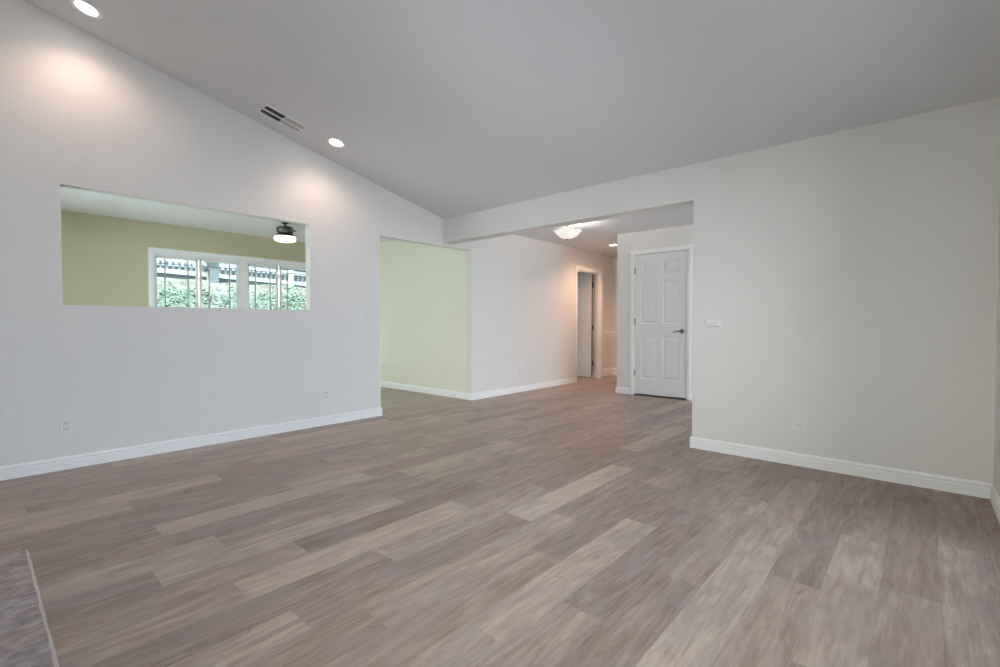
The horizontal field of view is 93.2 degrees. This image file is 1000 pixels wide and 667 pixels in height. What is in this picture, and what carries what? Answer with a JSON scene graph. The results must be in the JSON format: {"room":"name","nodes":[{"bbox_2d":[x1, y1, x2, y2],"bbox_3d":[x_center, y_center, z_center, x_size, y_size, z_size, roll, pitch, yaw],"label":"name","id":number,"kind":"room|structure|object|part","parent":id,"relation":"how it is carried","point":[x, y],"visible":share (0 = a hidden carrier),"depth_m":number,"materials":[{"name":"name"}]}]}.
{"room":"empty living room","nodes":[
{"label":"empty living room","id":0,"kind":"room"},
{"bbox_2d":[61,210,305,306],"bbox_3d":[-4.458,-0.289,6.747,0.140,2.433,5.350,1,2,42],"label":"wall","id":1,"kind":"structure","parent":0,"point":[105,258],"depth_m":6.14,"materials":[{"name":"paint"}]},
{"bbox_2d":[148,247,305,308],"bbox_3d":[-3.956,-0.596,7.277,0.137,1.165,2.400,1,2,42],"label":"window","id":2,"kind":"structure","parent":1,"relation":"in","point":[198,287],"depth_m":6.83,"materials":[{"name":"white plastic"}]},
{"bbox_3d":[-4.534,-0.583,6.637,0.022,0.975,0.529,1,2,42],"label":"sash","id":3,"kind":"part","parent":2,"relation":"part of","materials":[{"name":"clear glass"}]},
{"bbox_3d":[-4.161,-0.591,7.019,0.022,0.975,0.526,1,2,42],"label":"sash","id":4,"kind":"part","parent":2,"relation":"part of","materials":[{"name":"clear glass"}]},
{"bbox_2d":[248,262,305,309],"bbox_3d":[-3.557,-0.606,7.715,0.070,1.025,1.075,1,2,42],"label":"window","id":5,"kind":"structure","parent":2,"relation":"in","point":[278,307],"depth_m":7.66,"materials":[{"name":"white plastic"}]},
{"bbox_3d":[-3.762,-0.601,7.503,0.022,0.975,0.479,1,2,42],"label":"sash","id":6,"kind":"part","parent":5,"relation":"part of","materials":[{"name":"clear glass"}]},
{"bbox_3d":[-3.385,-0.609,7.890,0.022,0.975,0.579,1,2,42],"label":"sash","id":7,"kind":"part","parent":5,"relation":"part of","materials":[{"name":"clear glass"}]},
{"bbox_2d":[0,0,602,465],"bbox_3d":[-0.945,-0.802,6.030,0.100,3.490,8.770,1,2,42],"label":"wall","id":8,"kind":"structure","parent":0,"point":[78,111],"depth_m":4.01,"materials":[{"name":"paint"}]},
{"bbox_2d":[59,418,72,434],"bbox_3d":[-3.183,0.679,3.470,0.011,0.114,0.070,1,2,42],"label":"outlet","id":9,"kind":"object","parent":8,"relation":"attached to","point":[66,427],"visible":1,"depth_m":3.47,"materials":[{"name":"white plastic"}]},
{"bbox_2d":[0,407,381,480],"bbox_3d":[-2.633,0.935,4.161,0.114,0.095,3.679,1,2,42],"label":"baseboard","id":10,"kind":"structure","parent":8,"relation":"attached to","point":[13,471],"depth_m":3.92,"materials":[{"name":"paint"}]},
{"bbox_2d":[323,389,328,399],"bbox_3d":[-1.832,0.645,4.985,0.011,0.114,0.070,1,2,42],"label":"outlet","id":11,"kind":"object","parent":8,"relation":"attached to","point":[325,391],"visible":1,"depth_m":4.98,"materials":[{"name":"white plastic"}]},
{"bbox_2d":[356,313,361,322],"bbox_3d":[-1.564,-0.172,5.260,0.018,0.114,0.070,1,2,42],"label":"wall switch","id":12,"kind":"object","parent":8,"relation":"attached to","point":[358,315],"visible":1,"depth_m":5.26,"materials":[{"name":"white plastic"}]},
{"bbox_2d":[466,377,574,399],"bbox_3d":[0.438,0.862,7.607,0.114,0.095,2.648,1,2,42],"label":"baseboard","id":13,"kind":"structure","parent":8,"relation":"attached to","point":[479,395],"depth_m":7.32,"materials":[{"name":"paint"}]},
{"bbox_2d":[577,275,592,376],"bbox_3d":[1.540,-0.147,9.515,0.770,2.005,0.035,1,2,42],"label":"door","id":14,"kind":"structure","parent":8,"relation":"in","point":[584,283],"depth_m":9.37,"materials":[{"name":"paint"}]},
{"bbox_2d":[575,265,601,382],"bbox_3d":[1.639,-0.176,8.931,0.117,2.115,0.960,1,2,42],"label":"door frame","id":15,"kind":"structure","parent":8,"relation":"attached to","point":[598,273],"depth_m":9.21,"materials":[{"name":"paint"}]},
{"bbox_2d":[380,240,465,392],"bbox_3d":[-1.550,-0.309,7.671,2.973,2.433,0.100,1,2,42],"label":"wall","id":16,"kind":"structure","parent":0,"point":[423,287],"depth_m":7.29,"materials":[{"name":"paint"}]},
{"bbox_2d":[380,381,465,398],"bbox_3d":[-1.588,0.861,7.653,2.973,0.095,0.014,1,2,42],"label":"baseboard","id":17,"kind":"structure","parent":16,"relation":"attached to","point":[441,392],"depth_m":7.25,"materials":[{"name":"paint"}]},
{"bbox_2d":[0,375,999,666],"bbox_3d":[0.165,0.953,5.566,8.570,0.001,9.700,1,2,42],"label":"floor","id":18,"kind":"structure","parent":0,"point":[578,524],"depth_m":2.22,"materials":[{"name":"brown wood"}]},
{"bbox_2d":[0,550,59,666],"bbox_3d":[-1.610,1.038,1.241,2.202,0.012,0.662,1,2,42],"label":"hearth","id":19,"kind":"object","parent":18,"relation":"on","point":[26,640],"visible":1,"depth_m":1.69,"materials":[{"name":"stone"}]},
{"bbox_2d":[24,0,999,257],"bbox_3d":[0.145,-2.084,5.494,8.630,1.209,9.740,1,2,42],"label":"ceiling","id":20,"kind":"structure","parent":0,"point":[452,108],"depth_m":3.30,"materials":[{"name":"paint"}]},
{"bbox_2d":[69,0,102,18],"bbox_3d":[-2.855,-2.243,3.266,0.179,0.045,0.184,-1,2,-45],"label":"recessed light","id":21,"kind":"object","parent":20,"relation":"in","point":[85,9],"visible":1,"depth_m":3.27,"materials":[{"name":"paint"}]},
{"bbox_2d":[257,104,307,132],"bbox_3d":[-1.978,-1.952,4.312,0.194,0.093,0.372,1,2,42],"label":"ceiling vent","id":22,"kind":"object","parent":20,"relation":"in","point":[272,113],"visible":1,"depth_m":4.30,"materials":[{"name":"white metal"}]},
{"bbox_2d":[273,222,296,242],"bbox_3d":[-2.914,-1.370,6.413,0.292,0.258,0.292,1,2,42],"label":"kitchen ceiling light","id":23,"kind":"object","parent":20,"relation":"attached to","point":[284,235],"visible":0.99,"depth_m":6.33,"materials":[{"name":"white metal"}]},
{"bbox_2d":[326,137,345,147],"bbox_3d":[-1.593,-1.854,4.600,0.179,0.045,0.184,-1,2,-45],"label":"recessed light","id":24,"kind":"object","parent":20,"relation":"in","point":[338,143],"visible":1,"depth_m":4.59,"materials":[{"name":"paint"}]},
{"bbox_2d":[554,226,581,239],"bbox_3d":[0.915,-1.377,6.389,0.376,0.243,0.376,1,2,42],"label":"hall ceiling light","id":25,"kind":"object","parent":20,"relation":"hanging from","point":[568,233],"visible":0.82,"depth_m":6.29,"materials":[{"name":"white glass"}]},
{"bbox_2d":[602,256,612,368],"bbox_3d":[2.125,-0.351,9.666,0.100,2.433,0.730,1,2,42],"label":"wall","id":26,"kind":"structure","parent":0,"point":[607,299],"depth_m":9.67,"materials":[{"name":"paint"}]},
{"bbox_2d":[612,257,616,367],"bbox_3d":[4.432,-0.316,8.034,5.517,2.433,0.100,1,2,42],"label":"wall","id":27,"kind":"structure","parent":0,"point":[614,324],"depth_m":9.80,"materials":[{"name":"paint"}]},
{"bbox_2d":[602,332,616,338],"bbox_3d":[2.614,0.044,9.173,1.297,0.140,0.630,1,2,42],"label":"chair rail","id":28,"kind":"object","parent":27,"relation":"attached to","point":[604,334],"visible":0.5,"depth_m":9.69,"materials":[{"name":"paint"}]},
{"bbox_2d":[617,224,693,394],"bbox_3d":[3.412,-0.272,5.915,4.220,2.433,0.110,1,2,42],"label":"wall","id":29,"kind":"structure","parent":0,"point":[678,235],"depth_m":7.15,"materials":[{"name":"paint"}]},
{"bbox_2d":[602,368,691,400],"bbox_3d":[3.595,0.843,7.209,5.397,0.150,2.280,1,2,42],"label":"baseboard","id":30,"kind":"structure","parent":29,"relation":"attached to","point":[609,371],"depth_m":9.52,"materials":[{"name":"paint"}]},
{"bbox_2d":[634,250,686,397],"bbox_3d":[2.293,-0.129,6.830,0.797,2.062,0.094,1,2,42],"label":"door","id":31,"kind":"structure","parent":29,"relation":"in","point":[660,320],"depth_m":6.82,"materials":[{"name":"paint"}]},
{"bbox_2d":[630,244,691,400],"bbox_3d":[2.299,-0.153,6.824,0.914,2.158,0.017,1,2,42],"label":"door frame","id":32,"kind":"structure","parent":29,"relation":"attached to","point":[688,248],"depth_m":6.59,"materials":[{"name":"paint"}]},
{"bbox_2d":[443,96,999,482],"bbox_3d":[1.241,-0.242,4.543,5.157,2.433,0.170,1,2,42],"label":"wall","id":33,"kind":"structure","parent":0,"point":[849,277],"depth_m":3.35,"materials":[{"name":"paint"}]},
{"bbox_2d":[706,320,719,326],"bbox_3d":[1.773,-0.085,3.941,0.112,0.058,0.026,1,2,42],"label":"wall control","id":34,"kind":"object","parent":33,"relation":"attached to","point":[709,323],"visible":1,"depth_m":3.93,"materials":[{"name":"white plastic"}]},
{"bbox_2d":[792,415,806,431],"bbox_3d":[2.244,0.673,3.546,0.092,0.120,0.014,1,2,42],"label":"outlet","id":35,"kind":"object","parent":33,"relation":"attached to","point":[799,422],"visible":1,"depth_m":3.55,"materials":[{"name":"white plastic"}]},
{"bbox_2d":[690,436,992,498],"bbox_3d":[2.479,0.950,3.465,2.080,0.095,0.198,1,2,42],"label":"baseboard","id":36,"kind":"structure","parent":33,"relation":"attached to","point":[907,477],"depth_m":3.33,"materials":[{"name":"paint"}]},
{"bbox_2d":[993,202,999,497],"bbox_3d":[1.516,-0.698,1.070,0.140,3.490,4.636,1,2,42],"label":"wall","id":37,"kind":"structure","parent":0,"point":[996,474],"depth_m":2.79,"materials":[{"name":"paint"}]},
{"bbox_2d":[990,484,999,523],"bbox_3d":[1.453,0.998,1.152,0.014,0.095,4.622,1,2,42],"label":"baseboard","id":38,"kind":"structure","parent":37,"relation":"attached to","point":[994,497],"depth_m":2.70,"materials":[{"name":"paint"}]},
{"label":"outside","id":39,"kind":"structure","parent":0,"visible":0},
{"bbox_2d":[157,277,305,309],"bbox_3d":[-5.596,-0.542,11.674,7.500,2.090,22.000,1,2,42],"label":"hillside","id":40,"kind":"structure","parent":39,"point":[262,287],"depth_m":10.60,"materials":[{"name":"green plant"}]},
{"bbox_2d":[202,262,218,282],"bbox_3d":[-6.696,-1.276,10.950,0.220,0.830,0.320,1,2,42],"label":"pillar","id":41,"kind":"structure","parent":40,"relation":"on","point":[214,272],"depth_m":10.91,"materials":[{"name":"grey paint"}]},
{"bbox_2d":[157,258,305,287],"bbox_3d":[-6.991,-1.414,11.224,0.590,0.994,11.500,1,2,42],"label":"fence","id":42,"kind":"object","parent":40,"relation":"on","point":[178,272],"visible":0.2,"depth_m":11.48,"materials":[{"name":"grey wood"}]},
{"bbox_3d":[-6.838,-1.371,11.089,0.060,0.445,11.500,1,2,42],"label":"rail","id":43,"kind":"part","parent":42,"relation":"part of","materials":[{"name":"grey wood"}]},
{"bbox_3d":[-6.838,-1.641,11.083,0.060,0.445,11.500,1,2,42],"label":"rail","id":44,"kind":"part","parent":42,"relation":"part of","materials":[{"name":"grey wood"}]},
{"bbox_3d":[-6.838,-1.713,11.082,0.070,0.390,11.500,1,2,42],"label":"cap rail","id":45,"kind":"part","parent":42,"relation":"part of","materials":[{"name":"white wood"}]},
{"bbox_3d":[-5.510,-1.306,12.492,0.060,0.724,0.100,1,2,42],"label":"post","id":46,"kind":"part","parent":42,"relation":"part of","materials":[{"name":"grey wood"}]},
{"bbox_2d":[157,280,305,309],"bbox_3d":[-5.733,-0.779,10.460,2.031,1.004,11.147,1,2,42],"label":"groundcover","id":47,"kind":"object","parent":40,"relation":"on","point":[168,290],"visible":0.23,"depth_m":10.16,"materials":[{"name":"green plant"}]}
]}

